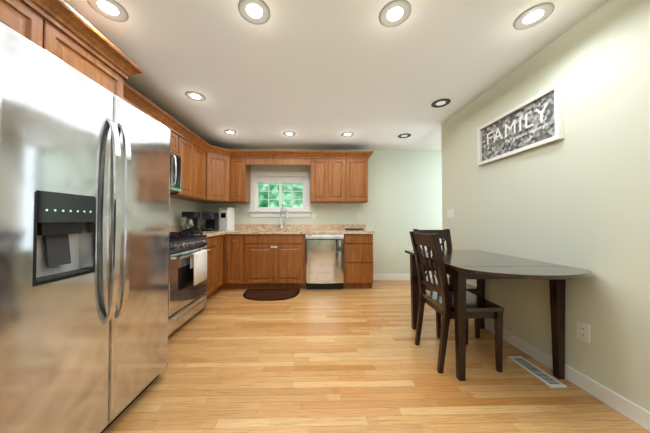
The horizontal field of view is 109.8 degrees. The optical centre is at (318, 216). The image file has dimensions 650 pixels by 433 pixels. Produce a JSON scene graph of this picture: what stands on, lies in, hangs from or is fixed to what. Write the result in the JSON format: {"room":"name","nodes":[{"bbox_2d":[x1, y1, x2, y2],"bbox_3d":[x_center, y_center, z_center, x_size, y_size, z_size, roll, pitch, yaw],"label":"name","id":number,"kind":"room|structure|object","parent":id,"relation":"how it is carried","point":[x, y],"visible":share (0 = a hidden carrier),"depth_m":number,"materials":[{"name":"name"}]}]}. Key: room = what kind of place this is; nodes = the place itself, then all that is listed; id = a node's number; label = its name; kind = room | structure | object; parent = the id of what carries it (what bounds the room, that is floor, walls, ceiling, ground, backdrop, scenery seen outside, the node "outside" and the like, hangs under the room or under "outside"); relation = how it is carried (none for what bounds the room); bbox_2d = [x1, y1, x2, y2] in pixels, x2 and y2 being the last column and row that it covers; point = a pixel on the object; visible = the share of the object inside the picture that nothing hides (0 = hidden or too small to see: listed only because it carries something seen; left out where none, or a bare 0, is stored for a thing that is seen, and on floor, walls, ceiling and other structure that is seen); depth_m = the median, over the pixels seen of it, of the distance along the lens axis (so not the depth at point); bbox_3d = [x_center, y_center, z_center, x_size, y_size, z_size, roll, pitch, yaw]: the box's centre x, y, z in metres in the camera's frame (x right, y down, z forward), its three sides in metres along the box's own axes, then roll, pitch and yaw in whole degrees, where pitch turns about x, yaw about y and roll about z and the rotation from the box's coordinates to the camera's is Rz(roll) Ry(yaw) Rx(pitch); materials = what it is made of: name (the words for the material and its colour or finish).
{"room":"kitchen","nodes":[
{"label":"kitchen","id":0,"kind":"room"},
{"bbox_2d":[169,138,203,225],"bbox_3d":[-2.131,-0.089,1.317,0.150,2.440,6.050,0,-1,-1],"label":"wall","id":1,"kind":"structure","parent":0,"point":[178,207],"depth_m":3.51,"materials":[{"name":"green paint"}]},
{"bbox_2d":[0,0,51,53],"bbox_3d":[-1.745,-0.919,0.946,0.597,0.503,0.513,0,-1,-1],"label":"upper cabinet","id":2,"kind":"object","parent":1,"relation":"attached to","point":[22,19],"depth_m":1.15,"materials":[{"name":"brown wood"}]},
{"bbox_2d":[52,0,127,101],"bbox_3d":[-1.757,-0.911,1.459,0.597,0.503,0.512,0,-1,-1],"label":"upper cabinet","id":3,"kind":"object","parent":1,"relation":"attached to","point":[110,74],"depth_m":1.42,"materials":[{"name":"brown wood"}]},
{"bbox_2d":[128,88,131,104],"bbox_3d":[-1.903,-0.722,1.908,0.327,0.865,0.400,0,-1,-1],"label":"upper cabinet","id":4,"kind":"object","parent":1,"relation":"attached to","point":[129,89],"depth_m":2.06,"materials":[{"name":"brown wood"}]},
{"bbox_2d":[132,92,159,122],"bbox_3d":[-1.912,-0.965,2.302,0.327,0.365,0.380,0,-1,-1],"label":"upper cabinet","id":5,"kind":"object","parent":1,"relation":"attached to","point":[138,102],"depth_m":2.25,"materials":[{"name":"brown wood"}]},
{"bbox_2d":[160,112,179,154],"bbox_3d":[-1.920,-0.958,2.682,0.327,0.365,0.380,0,-1,-1],"label":"upper cabinet","id":6,"kind":"object","parent":1,"relation":"attached to","point":[174,128],"depth_m":2.74,"materials":[{"name":"brown wood"}]},
{"bbox_2d":[170,150,180,191],"bbox_3d":[-1.867,-0.539,2.486,0.422,0.469,0.750,0,-1,-1],"label":"microwave","id":7,"kind":"object","parent":6,"relation":"attached to","point":[175,172],"visible":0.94,"depth_m":2.70,"materials":[{"name":"grey metal"}]},
{"bbox_2d":[170,128,195,199],"bbox_3d":[-1.929,-0.702,3.045,0.327,0.865,0.355,0,-1,-1],"label":"upper cabinet","id":8,"kind":"object","parent":1,"relation":"attached to","point":[188,144],"depth_m":3.08,"materials":[{"name":"brown wood"}]},
{"bbox_2d":[196,136,207,199],"bbox_3d":[-1.938,-0.695,3.425,0.327,0.865,0.405,0,-1,-1],"label":"upper cabinet","id":9,"kind":"object","parent":1,"relation":"attached to","point":[201,156],"depth_m":3.47,"materials":[{"name":"brown wood"}]},
{"bbox_2d":[192,200,231,202],"bbox_3d":[-1.819,-0.686,3.934,0.587,0.865,0.607,0,-1,-1],"label":"upper cabinet","id":10,"kind":"object","parent":1,"relation":"attached to","point":[201,201],"depth_m":3.87,"materials":[{"name":"brown wood"}]},
{"bbox_2d":[208,144,231,199],"bbox_3d":[-1.656,-0.694,3.768,0.270,0.855,0.270,0,-1,-1],"label":"upper cabinet","id":11,"kind":"object","parent":1,"relation":"attached to","point":[211,174],"depth_m":3.77,"materials":[{"name":"brown wood"}]},
{"bbox_2d":[21,0,607,149],"bbox_3d":[0.643,-1.348,1.402,5.700,0.080,6.050,0,-1,-1],"label":"ceiling","id":12,"kind":"structure","parent":0,"point":[318,74],"depth_m":1.93,"materials":[{"name":"white paint"}]},
{"bbox_2d":[87,0,128,21],"bbox_3d":[-1.318,-1.303,1.432,0.196,0.006,0.196,0,-1,-1],"label":"recessed light","id":13,"kind":"object","parent":12,"relation":"in","point":[113,10],"visible":1,"depth_m":1.44,"materials":[{"name":"grey"}]},
{"bbox_2d":[185,91,205,100],"bbox_3d":[-1.321,-1.286,2.452,0.196,0.006,0.196,0,-1,-1],"label":"recessed light","id":14,"kind":"object","parent":12,"relation":"in","point":[194,96],"visible":1,"depth_m":2.45,"materials":[{"name":"grey"}]},
{"bbox_2d":[223,130,236,134],"bbox_3d":[-1.334,-1.268,3.451,0.196,0.006,0.196,0,-1,-1],"label":"recessed light","id":15,"kind":"object","parent":12,"relation":"in","point":[230,132],"visible":1,"depth_m":3.45,"materials":[{"name":"grey"}]},
{"bbox_2d":[238,0,269,24],"bbox_3d":[-0.408,-1.303,1.452,0.196,0.006,0.196,0,-1,-1],"label":"recessed light","id":16,"kind":"object","parent":12,"relation":"in","point":[256,12],"visible":1,"depth_m":1.45,"materials":[{"name":"grey"}]},
{"bbox_2d":[283,131,295,135],"bbox_3d":[-0.450,-1.267,3.512,0.196,0.006,0.196,0,-1,-1],"label":"recessed light","id":17,"kind":"object","parent":12,"relation":"in","point":[288,133],"visible":0.98,"depth_m":3.49,"materials":[{"name":"grey"}]},
{"bbox_2d":[341,132,353,136],"bbox_3d":[0.449,-1.267,3.533,0.196,0.006,0.196,0,-1,-1],"label":"recessed light","id":18,"kind":"object","parent":12,"relation":"in","point":[347,134],"visible":1,"depth_m":3.53,"materials":[{"name":"grey"}]},
{"bbox_2d":[379,0,410,26],"bbox_3d":[0.492,-1.303,1.473,0.196,0.006,0.196,0,-1,-1],"label":"recessed light","id":19,"kind":"object","parent":12,"relation":"in","point":[394,13],"visible":1,"depth_m":1.47,"materials":[{"name":"grey"}]},
{"bbox_2d":[398,133,410,137],"bbox_3d":[1.348,-1.266,3.593,0.196,0.006,0.196,0,-1,-1],"label":"recessed light","id":20,"kind":"object","parent":12,"relation":"in","point":[406,135],"visible":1,"depth_m":3.58,"materials":[{"name":"brown metal"}]},
{"bbox_2d":[431,99,450,107],"bbox_3d":[1.386,-1.283,2.594,0.196,0.006,0.196,0,-1,-1],"label":"recessed light","id":21,"kind":"object","parent":12,"relation":"in","point":[439,103],"visible":1,"depth_m":2.59,"materials":[{"name":"brown metal"}]},
{"bbox_2d":[513,3,554,29],"bbox_3d":[1.401,-1.302,1.494,0.196,0.006,0.196,0,-1,-1],"label":"recessed light","id":22,"kind":"object","parent":12,"relation":"in","point":[533,16],"visible":1,"depth_m":1.49,"materials":[{"name":"grey"}]},
{"bbox_2d":[204,149,441,274],"bbox_3d":[0.575,-0.036,4.344,5.700,2.440,0.120,0,-1,-1],"label":"wall","id":23,"kind":"structure","parent":0,"point":[404,192],"depth_m":4.30,"materials":[{"name":"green paint"}]},
{"bbox_2d":[232,152,251,202],"bbox_3d":[-1.394,-0.684,4.084,0.270,0.865,0.327,0,-1,-1],"label":"upper cabinet","id":24,"kind":"object","parent":23,"relation":"attached to","point":[241,162],"depth_m":3.92,"materials":[{"name":"brown wood"}]},
{"bbox_2d":[248,171,310,216],"bbox_3d":[-0.719,-0.415,4.281,1.150,0.845,0.140,0,-1,-1],"label":"window","id":25,"kind":"structure","parent":23,"relation":"in","point":[254,212],"depth_m":4.25,"materials":[{"name":"white wood"}]},
{"bbox_2d":[256,177,303,182],"bbox_3d":[-0.718,-0.680,4.271,0.905,0.110,0.026,0,-1,-1],"label":"window blind","id":26,"kind":"object","parent":25,"relation":"attached to","point":[279,179],"visible":1,"depth_m":4.26,"materials":[{"name":"white plastic"}]},
{"bbox_2d":[308,152,327,202],"bbox_3d":[0.007,-0.683,4.116,0.303,0.865,0.327,0,-1,-1],"label":"upper cabinet","id":27,"kind":"object","parent":23,"relation":"attached to","point":[318,161],"depth_m":3.95,"materials":[{"name":"brown wood"}]},
{"bbox_2d":[328,152,347,202],"bbox_3d":[0.312,-0.683,4.123,0.307,0.865,0.327,0,-1,-1],"label":"upper cabinet","id":28,"kind":"object","parent":23,"relation":"attached to","point":[337,161],"depth_m":3.96,"materials":[{"name":"brown wood"}]},
{"bbox_2d":[348,152,367,202],"bbox_3d":[0.660,-0.683,4.131,0.390,0.865,0.327,0,-1,-1],"label":"upper cabinet","id":29,"kind":"object","parent":23,"relation":"attached to","point":[357,161],"depth_m":3.97,"materials":[{"name":"brown wood"}]},
{"bbox_2d":[373,274,435,279],"bbox_3d":[2.061,1.136,4.289,2.370,0.095,0.018,0,-1,-1],"label":"baseboard","id":30,"kind":"structure","parent":23,"relation":"attached to","point":[375,277],"depth_m":4.27,"materials":[{"name":"white wood"}]},
{"bbox_2d":[103,280,649,432],"bbox_3d":[0.643,1.162,1.359,5.700,0.060,6.050,0,-1,-1],"label":"floor","id":31,"kind":"structure","parent":0,"point":[348,360],"depth_m":1.58,"materials":[{"name":"brown wood"}]},
{"bbox_2d":[0,20,169,432],"bbox_3d":[-1.502,0.235,1.180,0.982,1.787,0.930,0,-1,-1],"label":"fridge","id":32,"kind":"object","parent":31,"relation":"on","point":[84,220],"visible":1,"depth_m":1.00,"materials":[{"name":"grey metal"}]},
{"bbox_2d":[168,232,209,335],"bbox_3d":[-1.687,0.669,2.469,0.732,0.965,0.756,0,-1,-1],"label":"range","id":33,"kind":"object","parent":31,"relation":"on","point":[187,299],"visible":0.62,"depth_m":2.34,"materials":[{"name":"grey metal"}]},
{"bbox_2d":[190,250,206,285],"bbox_3d":[-1.335,0.560,2.549,0.047,0.345,0.300,0,-1,-1],"label":"towel","id":34,"kind":"object","parent":33,"relation":"hanging from","point":[198,261],"visible":0.96,"depth_m":2.52,"materials":[{"name":"white fabric"}]},
{"bbox_2d":[206,235,217,297],"bbox_3d":[-1.784,0.717,3.063,0.618,0.890,0.425,0,-1,-1],"label":"base cabinet","id":35,"kind":"object","parent":31,"relation":"on","point":[212,242],"depth_m":3.19,"materials":[{"name":"brown wood"}]},
{"bbox_2d":[169,225,224,236],"bbox_3d":[-1.778,0.201,3.218,0.637,0.143,0.715,0,-1,-1],"label":"countertop","id":36,"kind":"structure","parent":35,"relation":"on","point":[177,228],"depth_m":3.37,"materials":[{"name":"stone"}]},
{"bbox_2d":[182,212,199,231],"bbox_3d":[-1.946,0.084,3.498,0.304,0.300,0.375,0,-1,-1],"label":"coffee maker","id":37,"kind":"object","parent":36,"relation":"on","point":[192,222],"visible":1,"depth_m":3.40,"materials":[{"name":"black plastic"}]},
{"bbox_2d":[218,234,225,290],"bbox_3d":[-1.793,0.723,3.441,0.618,0.890,0.331,0,-1,-1],"label":"base cabinet","id":38,"kind":"object","parent":31,"relation":"on","point":[221,238],"depth_m":3.53,"materials":[{"name":"brown wood"}]},
{"bbox_2d":[226,234,257,288],"bbox_3d":[-1.634,0.731,3.902,0.957,0.890,0.628,0,-1,-1],"label":"base cabinet","id":39,"kind":"object","parent":31,"relation":"on","point":[256,261],"depth_m":3.60,"materials":[{"name":"brown wood"}]},
{"bbox_2d":[243,289,299,300],"bbox_3d":[-0.714,1.162,3.413,0.840,0.010,0.520,0,-1,-1],"label":"mat","id":40,"kind":"object","parent":31,"relation":"on","point":[266,294],"visible":1,"depth_m":3.39,"materials":[{"name":"brown fabric"}]},
{"bbox_2d":[306,234,343,288],"bbox_3d":[0.090,0.734,3.908,0.606,0.885,0.604,0,-1,-1],"label":"dishwasher","id":41,"kind":"object","parent":31,"relation":"on","point":[324,261],"visible":1,"depth_m":3.62,"materials":[{"name":"grey metal"}]},
{"bbox_2d":[343,234,372,287],"bbox_3d":[0.634,0.732,3.955,0.470,0.890,0.628,0,-1,-1],"label":"base cabinet","id":42,"kind":"object","parent":31,"relation":"on","point":[358,248],"depth_m":3.64,"materials":[{"name":"brown wood"}]},
{"bbox_2d":[202,224,374,233],"bbox_3d":[-0.614,0.213,3.926,2.997,0.143,0.647,0,-1,-1],"label":"countertop","id":43,"kind":"structure","parent":42,"relation":"on","point":[290,228],"depth_m":4.21,"materials":[{"name":"stone"}]},
{"bbox_2d":[202,212,217,230],"bbox_3d":[-1.814,0.084,3.826,0.160,0.310,0.262,0,-1,-1],"label":"pod coffee maker","id":44,"kind":"object","parent":43,"relation":"on","point":[211,218],"visible":1,"depth_m":3.83,"materials":[{"name":"black plastic"}]},
{"bbox_2d":[219,207,234,230],"bbox_3d":[-1.623,0.038,4.019,0.184,0.410,0.212,0,-1,19],"label":"water dispenser","id":45,"kind":"object","parent":43,"relation":"on","point":[226,218],"visible":1,"depth_m":3.96,"materials":[{"name":"white plastic"}]},
{"bbox_2d":[279,207,287,229],"bbox_3d":[-0.643,0.033,4.180,0.160,0.425,0.078,0,-1,-1],"label":"faucet","id":46,"kind":"object","parent":43,"relation":"on","point":[281,226],"visible":1,"depth_m":4.17,"materials":[{"name":"silver metal"}]},
{"bbox_2d":[344,228,364,229],"bbox_3d":[0.641,0.229,4.091,0.367,0.030,0.184,0,-1,-1],"label":"tray","id":47,"kind":"object","parent":43,"relation":"on","point":[354,228],"visible":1,"depth_m":4.07,"materials":[{"name":"brown wood"}]},
{"bbox_2d":[413,229,480,338],"bbox_3d":[1.310,0.645,2.396,0.412,1.010,0.525,0,-1,-1],"label":"head chair","id":48,"kind":"object","parent":31,"relation":"on","point":[444,234],"visible":0.27,"depth_m":2.43,"materials":[{"name":"brown wood"}]},
{"bbox_2d":[409,231,503,372],"bbox_3d":[1.089,0.636,1.868,0.525,1.010,0.412,0,-1,-1],"label":"chair","id":49,"kind":"object","parent":31,"relation":"on","point":[439,298],"visible":0.96,"depth_m":1.70,"materials":[{"name":"brown wood"}]},
{"bbox_2d":[405,250,591,380],"bbox_3d":[1.334,0.746,1.885,0.795,0.790,1.145,0,-1,-1],"label":"dining table","id":50,"kind":"object","parent":31,"relation":"on","point":[462,266],"visible":0.88,"depth_m":1.60,"materials":[{"name":"brown wood"}]},
{"bbox_2d":[507,356,566,387],"bbox_3d":[1.591,1.134,1.686,0.110,0.006,0.340,0,-1,-1],"label":"floor vent","id":51,"kind":"object","parent":31,"relation":"in","point":[541,375],"visible":1,"depth_m":1.66,"materials":[{"name":"white plastic"}]},
{"bbox_2d":[441,0,649,411],"bbox_3d":[1.822,-0.098,0.823,0.120,2.440,4.680,0,-1,-1],"label":"wall","id":52,"kind":"structure","parent":0,"point":[578,196],"depth_m":1.52,"materials":[{"name":"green paint"}]},
{"bbox_2d":[447,209,454,217],"bbox_3d":[1.708,-0.040,2.960,0.008,0.115,0.160,0,-1,-1],"label":"switch plate","id":53,"kind":"object","parent":52,"relation":"attached to","point":[450,213],"visible":1,"depth_m":2.94,"materials":[{"name":"white plastic"}]},
{"bbox_2d":[477,83,563,165],"bbox_3d":[1.716,-0.747,2.028,0.035,0.400,0.806,0,-1,-1],"label":"family sign","id":54,"kind":"object","parent":52,"relation":"attached to","point":[536,121],"visible":1,"depth_m":1.91,"materials":[{"name":"white wood"}]},
{"bbox_2d":[471,319,649,431],"bbox_3d":[1.752,1.075,0.807,0.018,0.095,4.694,0,-1,-1],"label":"baseboard","id":55,"kind":"structure","parent":52,"relation":"attached to","point":[633,412],"depth_m":1.46,"materials":[{"name":"white wood"}]},
{"bbox_2d":[576,321,589,342],"bbox_3d":[1.741,0.759,1.506,0.007,0.115,0.070,0,-1,-1],"label":"electrical outlet","id":56,"kind":"object","parent":52,"relation":"attached to","point":[583,331],"visible":1,"depth_m":1.50,"materials":[{"name":"white plastic"}]},
{"label":"outside","id":57,"kind":"structure","parent":0,"visible":0},
{"bbox_2d":[259,184,302,206],"bbox_3d":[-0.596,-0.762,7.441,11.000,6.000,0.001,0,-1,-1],"label":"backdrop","id":58,"kind":"structure","parent":57,"point":[264,187],"depth_m":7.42,"materials":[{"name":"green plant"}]}
]}

